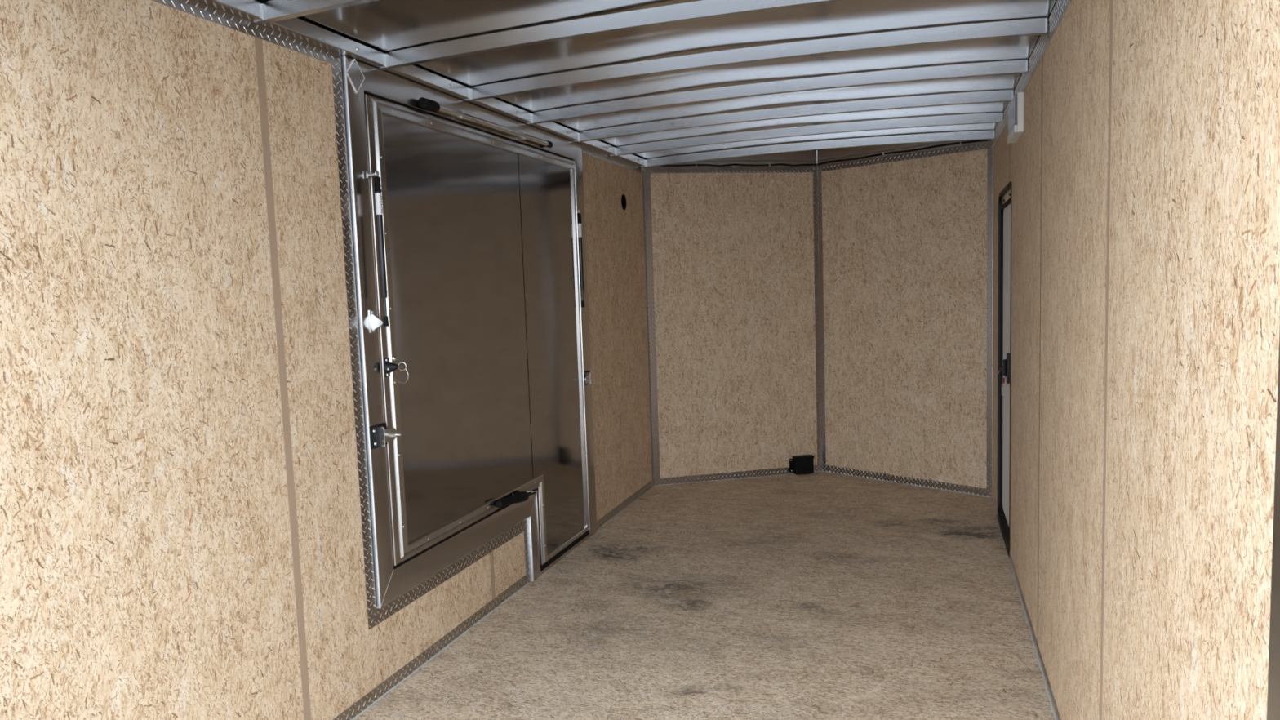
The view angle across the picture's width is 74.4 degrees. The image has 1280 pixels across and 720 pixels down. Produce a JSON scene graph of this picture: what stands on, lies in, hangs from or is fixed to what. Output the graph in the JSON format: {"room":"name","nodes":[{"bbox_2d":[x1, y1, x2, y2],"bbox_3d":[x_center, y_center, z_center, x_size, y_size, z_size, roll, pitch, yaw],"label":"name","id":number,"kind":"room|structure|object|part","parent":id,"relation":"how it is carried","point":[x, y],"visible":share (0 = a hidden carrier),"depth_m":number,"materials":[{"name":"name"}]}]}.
{"room":"cargo space","nodes":[
{"label":"cargo space","id":0,"kind":"room"},
{"bbox_2d":[0,0,652,719],"bbox_3d":[-0.697,-0.039,3.824,0.050,2.460,4.610,0,5,19],"label":"wall","id":1,"kind":"structure","parent":0,"point":[181,534],"depth_m":2.25,"materials":[{"name":"beige wood"}]},
{"bbox_2d":[151,0,332,63],"bbox_3d":[-1.220,-0.944,2.219,0.007,0.040,1.222,0,5,19],"label":"trim","id":2,"kind":"structure","parent":1,"relation":"attached to","point":[200,10],"depth_m":2.45,"materials":[{"name":"metal"}]},
{"bbox_2d":[194,0,648,168],"bbox_3d":[-0.689,-1.140,3.731,0.075,0.044,4.510,0,5,19],"label":"trim","id":3,"kind":"structure","parent":1,"relation":"attached to","point":[251,11],"depth_m":2.98,"materials":[{"name":"metal"}]},
{"bbox_2d":[332,574,526,719],"bbox_3d":[-0.950,1.195,2.989,0.007,0.050,2.437,0,5,19],"label":"baseboard","id":4,"kind":"structure","parent":1,"relation":"attached to","point":[367,700],"depth_m":3.30,"materials":[{"name":"metal"}]},
{"bbox_2d":[331,52,531,630],"bbox_3d":[-0.782,0.038,3.495,0.007,2.252,1.277,0,5,19],"label":"trim","id":5,"kind":"structure","parent":1,"relation":"attached to","point":[375,615],"depth_m":2.93,"materials":[{"name":"metal"}]},
{"bbox_2d":[340,55,596,608],"bbox_3d":[-0.614,-0.005,3.912,0.094,2.254,2.077,0,5,19],"label":"door","id":6,"kind":"structure","parent":1,"relation":"in","point":[489,327],"depth_m":3.56,"materials":[{"name":"metal"}]},
{"bbox_3d":[-0.976,-0.973,2.887,0.007,0.110,0.094,0,5,19],"label":"gusset plate","id":7,"kind":"part","parent":6,"relation":"part of","materials":[{"name":"metal"}]},
{"bbox_2d":[365,170,389,333],"bbox_3d":[-0.925,-0.378,2.949,0.062,0.564,0.039,-1,5,10],"label":"gas strut","id":8,"kind":"object","parent":6,"relation":"attached to","point":[375,322],"visible":1,"depth_m":2.95,"materials":[{"name":"metal"}]},
{"bbox_3d":[-0.898,-0.179,2.971,0.009,0.082,0.010,0,5,19],"label":"piston rod","id":9,"kind":"part","parent":8,"relation":"part of","materials":[{"name":"silver metal"}]},
{"bbox_2d":[368,422,401,449],"bbox_3d":[-0.916,0.269,3.011,0.118,0.080,0.051,-6,7,-39],"label":"latch","id":10,"kind":"object","parent":6,"relation":"attached to","point":[380,435],"visible":1,"depth_m":3.00,"materials":[{"name":"silver metal"}]},
{"bbox_3d":[-0.931,0.270,2.998,0.006,0.080,0.088,0,5,19],"label":"plate","id":11,"kind":"part","parent":10,"relation":"part of","materials":[{"name":"black paint"}]},
{"bbox_3d":[-0.907,-0.092,3.063,0.019,1.654,0.039,0,5,19],"label":"moulding","id":12,"kind":"part","parent":6,"relation":"part of","materials":[{"name":"metal"}]},
{"bbox_2d":[383,355,408,383],"bbox_3d":[-0.886,0.036,3.034,0.082,0.099,0.067,3,7,45],"label":"latch","id":13,"kind":"object","parent":6,"relation":"attached to","point":[389,367],"visible":1,"depth_m":3.03,"materials":[{"name":"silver metal"}]},
{"bbox_3d":[-0.739,0.770,3.623,0.037,0.112,1.296,0,5,19],"label":"frame rail","id":14,"kind":"part","parent":6,"relation":"part of","materials":[{"name":"metal"}]},
{"bbox_3d":[-0.707,0.687,3.666,0.014,0.017,1.222,0,5,19],"label":"rail","id":15,"kind":"part","parent":6,"relation":"part of","materials":[{"name":"metal"}]},
{"bbox_3d":[-0.664,-1.007,3.813,0.014,0.017,1.852,0,5,19],"label":"rail","id":16,"kind":"part","parent":6,"relation":"part of","materials":[{"name":"metal"}]},
{"bbox_3d":[-0.690,0.656,3.692,0.019,0.038,1.220,0,5,19],"label":"moulding","id":17,"kind":"part","parent":6,"relation":"part of","materials":[{"name":"metal"}]},
{"bbox_3d":[-0.653,-0.982,3.820,0.019,0.036,1.800,0,5,19],"label":"moulding","id":18,"kind":"part","parent":6,"relation":"part of","materials":[{"name":"metal"}]},
{"bbox_2d":[417,97,552,147],"bbox_3d":[-0.650,-1.044,3.784,0.045,0.043,1.174,0,5,19],"label":"pole","id":19,"kind":"object","parent":6,"relation":"attached to","point":[431,105],"visible":1,"depth_m":3.60,"materials":[{"name":"silver metal"}]},
{"bbox_3d":[-0.576,0.645,3.961,0.059,0.066,0.396,0,5,19],"label":"grip handle","id":20,"kind":"part","parent":6,"relation":"part of","materials":[{"name":"black plastic"}]},
{"bbox_3d":[-0.540,0.875,4.209,0.037,0.440,0.083,0,5,19],"label":"frame post","id":21,"kind":"part","parent":6,"relation":"part of","materials":[{"name":"metal"}]},
{"bbox_3d":[-0.493,0.806,4.270,0.019,0.453,0.032,0,5,19],"label":"moulding","id":22,"kind":"part","parent":6,"relation":"part of","materials":[{"name":"metal"}]},
{"bbox_3d":[-0.414,1.050,4.582,0.034,0.020,0.666,0,5,19],"label":"frame sill","id":23,"kind":"part","parent":6,"relation":"part of","materials":[{"name":"metal"}]},
{"bbox_3d":[-0.393,0.990,4.563,0.019,0.026,0.612,0,5,19],"label":"moulding","id":24,"kind":"part","parent":6,"relation":"part of","materials":[{"name":"metal"}]},
{"bbox_2d":[577,209,584,311],"bbox_3d":[-0.333,-0.558,4.722,0.038,0.564,0.046,0,5,19],"label":"gas strut","id":25,"kind":"object","parent":6,"relation":"attached to","point":[579,215],"visible":1,"depth_m":4.70,"materials":[{"name":"metal"}]},
{"bbox_3d":[-0.323,-0.357,4.727,0.009,0.082,0.010,0,5,19],"label":"piston rod","id":26,"kind":"part","parent":25,"relation":"part of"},
{"bbox_3d":[-0.336,-0.054,4.743,0.019,2.069,0.035,0,5,19],"label":"moulding","id":27,"kind":"part","parent":6,"relation":"part of","materials":[{"name":"metal"}]},
{"bbox_2d":[583,370,593,385],"bbox_3d":[-0.301,0.105,4.820,0.051,0.080,0.118,-3,5,-13],"label":"latch","id":28,"kind":"object","parent":6,"relation":"attached to","point":[587,378],"visible":1,"depth_m":4.80,"materials":[{"name":"silver metal"}]},
{"bbox_3d":[-0.306,0.103,4.840,0.006,0.080,0.088,0,5,19],"label":"plate","id":29,"kind":"part","parent":28,"relation":"part of","materials":[{"name":"black paint"}]},
{"bbox_2d":[582,145,642,173],"bbox_3d":[-0.171,-1.258,5.309,0.007,0.040,1.190,0,5,19],"label":"trim","id":30,"kind":"structure","parent":1,"relation":"attached to","point":[585,150],"depth_m":5.26,"materials":[{"name":"metal"}]},
{"bbox_2d":[620,193,626,210],"bbox_3d":[-0.110,-1.028,5.495,0.010,0.112,0.112,0,5,19],"label":"port","id":31,"kind":"object","parent":1,"relation":"attached to","point":[623,200],"visible":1,"depth_m":5.50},
{"bbox_2d":[596,480,652,528],"bbox_3d":[-0.090,0.938,5.520,0.007,0.050,1.163,0,5,19],"label":"baseboard","id":32,"kind":"structure","parent":1,"relation":"attached to","point":[607,517],"depth_m":5.46,"materials":[{"name":"metal"}]},
{"bbox_2d":[351,471,1057,719],"bbox_3d":[0.559,1.084,3.912,2.267,0.009,5.164,0,5,19],"label":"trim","id":33,"kind":"structure","parent":1,"relation":"attached to","point":[1018,590],"depth_m":3.59,"materials":[{"name":"silver metal"}]},
{"bbox_2d":[253,0,1057,167],"bbox_3d":[0.499,-1.229,3.711,2.397,0.153,5.350,0,5,19],"label":"ceiling","id":34,"kind":"structure","parent":0,"point":[660,82],"depth_m":3.30,"materials":[{"name":"metal"}]},
{"bbox_2d":[354,471,1054,719],"bbox_3d":[0.562,1.114,3.922,2.362,0.060,5.260,0,5,19],"label":"floor","id":35,"kind":"structure","parent":0,"point":[821,595],"depth_m":3.59,"materials":[{"name":"beige wood"}]},
{"bbox_3d":[0.237,1.190,2.965,2.262,0.018,1.218,0,5,19],"label":"panel","id":36,"kind":"part","parent":35,"relation":"part of","materials":[{"name":"beige wood"}]},
{"bbox_3d":[0.627,1.073,4.114,2.262,0.018,1.218,0,5,19],"label":"panel","id":37,"kind":"part","parent":35,"relation":"part of","materials":[{"name":"beige wood"}]},
{"bbox_3d":[1.104,0.931,5.518,2.262,0.018,1.759,0,5,19],"label":"panel","id":38,"kind":"part","parent":35,"relation":"part of","materials":[{"name":"beige wood"}]},
{"bbox_2d":[649,160,817,478],"bbox_3d":[0.689,-0.294,6.127,1.406,2.460,0.045,-3,5,-12],"label":"wall","id":39,"kind":"structure","parent":0,"point":[734,268],"depth_m":6.10,"materials":[{"name":"beige wood"}]},
{"bbox_2d":[641,166,660,486],"bbox_3d":[0.073,-0.223,5.967,0.071,2.270,0.023,-5,6,-33],"label":"trim","id":40,"kind":"structure","parent":39,"relation":"attached to","point":[646,179],"depth_m":5.96,"materials":[{"name":"metal"}]},
{"bbox_2d":[788,454,813,475],"bbox_3d":[1.201,0.782,6.275,0.183,0.136,0.060,-3,5,-12],"label":"junction box","id":41,"kind":"object","parent":39,"relation":"attached to","point":[798,464],"visible":1,"depth_m":6.25,"materials":[{"name":"black plastic"}]},
{"bbox_3d":[1.215,0.723,6.273,0.151,0.018,0.060,-3,5,-12],"label":"lid","id":42,"kind":"part","parent":41,"relation":"part of","materials":[{"name":"black plastic"}]},
{"bbox_2d":[649,142,986,173],"bbox_3d":[1.194,-1.368,5.856,2.269,0.056,0.629,-1,5,16],"label":"trim","id":43,"kind":"structure","parent":39,"relation":"attached to","point":[983,145],"depth_m":5.92,"materials":[{"name":"metal"}]},
{"bbox_2d":[813,163,826,471],"bbox_3d":[1.329,-0.296,6.239,0.065,2.280,0.024,0,5,19],"label":"trim","id":44,"kind":"structure","parent":39,"relation":"attached to","point":[817,175],"depth_m":6.23,"materials":[{"name":"metal"}]},
{"bbox_2d":[660,464,986,496],"bbox_3d":[1.270,0.842,6.055,2.269,0.052,0.629,-1,5,16],"label":"baseboard","id":45,"kind":"structure","parent":39,"relation":"attached to","point":[939,485],"depth_m":6.11,"materials":[{"name":"metal"}]},
{"bbox_2d":[655,138,992,166],"bbox_3d":[1.191,-1.423,5.850,2.269,0.078,0.632,-1,5,16],"label":"trim","id":46,"kind":"structure","parent":39,"relation":"attached to","point":[788,160],"depth_m":5.97,"materials":[{"name":"metal"}]},
{"bbox_2d":[662,139,987,166],"bbox_3d":[1.189,-1.395,5.842,2.220,0.030,0.619,-1,5,16],"label":"cable","id":47,"kind":"object","parent":39,"relation":"attached to","point":[976,140],"visible":0.93,"depth_m":5.92,"materials":[{"name":"black rubber"}]},
{"bbox_2d":[820,141,986,488],"bbox_3d":[1.798,-0.304,5.809,0.045,2.460,1.379,-7,7,-45],"label":"wall","id":48,"kind":"structure","parent":0,"point":[904,242],"depth_m":5.75,"materials":[{"name":"beige wood"}]},
{"bbox_2d":[986,139,993,497],"bbox_3d":[2.225,-0.252,5.343,0.022,2.290,0.056,-3,5,-15],"label":"trim","id":49,"kind":"structure","parent":48,"relation":"attached to","point":[989,144],"depth_m":5.34,"materials":[{"name":"metal"}]},
{"bbox_2d":[992,0,1279,719],"bbox_3d":[1.529,-0.054,3.135,0.086,2.460,4.700,0,5,19],"label":"wall","id":50,"kind":"structure","parent":0,"point":[1143,171],"depth_m":1.59,"materials":[{"name":"beige wood"}]},
{"bbox_2d":[991,493,997,515],"bbox_3d":[2.200,0.892,5.228,0.007,0.036,0.459,0,5,19],"label":"baseboard","id":51,"kind":"structure","parent":50,"relation":"attached to","point":[993,498],"depth_m":5.20,"materials":[{"name":"metal"}]},
{"bbox_2d":[996,182,1012,558],"bbox_3d":[1.989,0.034,4.548,0.071,1.901,0.782,0,5,19],"label":"door","id":52,"kind":"structure","parent":50,"relation":"in","point":[1004,268],"depth_m":4.74,"materials":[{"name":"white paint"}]},
{"bbox_2d":[997,366,1005,395],"bbox_3d":[1.941,0.111,4.515,0.025,0.156,0.074,-2,5,0],"label":"keys","id":53,"kind":"object","parent":52,"relation":"hanging from","point":[1002,367],"visible":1,"depth_m":4.51,"materials":[{"name":"metal"}]},
{"bbox_3d":[1.987,0.015,4.547,0.018,1.828,0.750,0,5,19],"label":"frame","id":54,"kind":"part","parent":52,"relation":"part of","materials":[{"name":"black metal"}]},
{"bbox_2d":[1007,91,1024,143],"bbox_3d":[1.667,-1.072,3.744,0.038,0.167,0.330,0,5,19],"label":"wall lamp","id":55,"kind":"object","parent":50,"relation":"attached to","point":[1015,108],"visible":1,"depth_m":3.60,"materials":[{"name":"white plastic"}]},
{"bbox_2d":[992,0,1071,147],"bbox_3d":[1.461,-1.136,3.078,0.007,0.082,4.596,0,5,19],"label":"trim","id":56,"kind":"structure","parent":50,"relation":"attached to","point":[1060,7],"depth_m":3.11,"materials":[{"name":"metal"}]},
{"bbox_2d":[1009,552,1060,719],"bbox_3d":[1.339,1.149,2.694,0.007,0.036,3.355,0,5,19],"label":"baseboard","id":57,"kind":"structure","parent":50,"relation":"attached to","point":[1049,687],"depth_m":3.21,"materials":[{"name":"metal"}]},
{"bbox_2d":[1266,333,1279,719],"bbox_3d":[0.763,0.166,0.924,0.064,2.450,0.158,0,5,19],"label":"trim","id":58,"kind":"structure","parent":50,"relation":"attached to","point":[1273,676],"depth_m":1.00,"materials":[{"name":"metal"}]}
]}

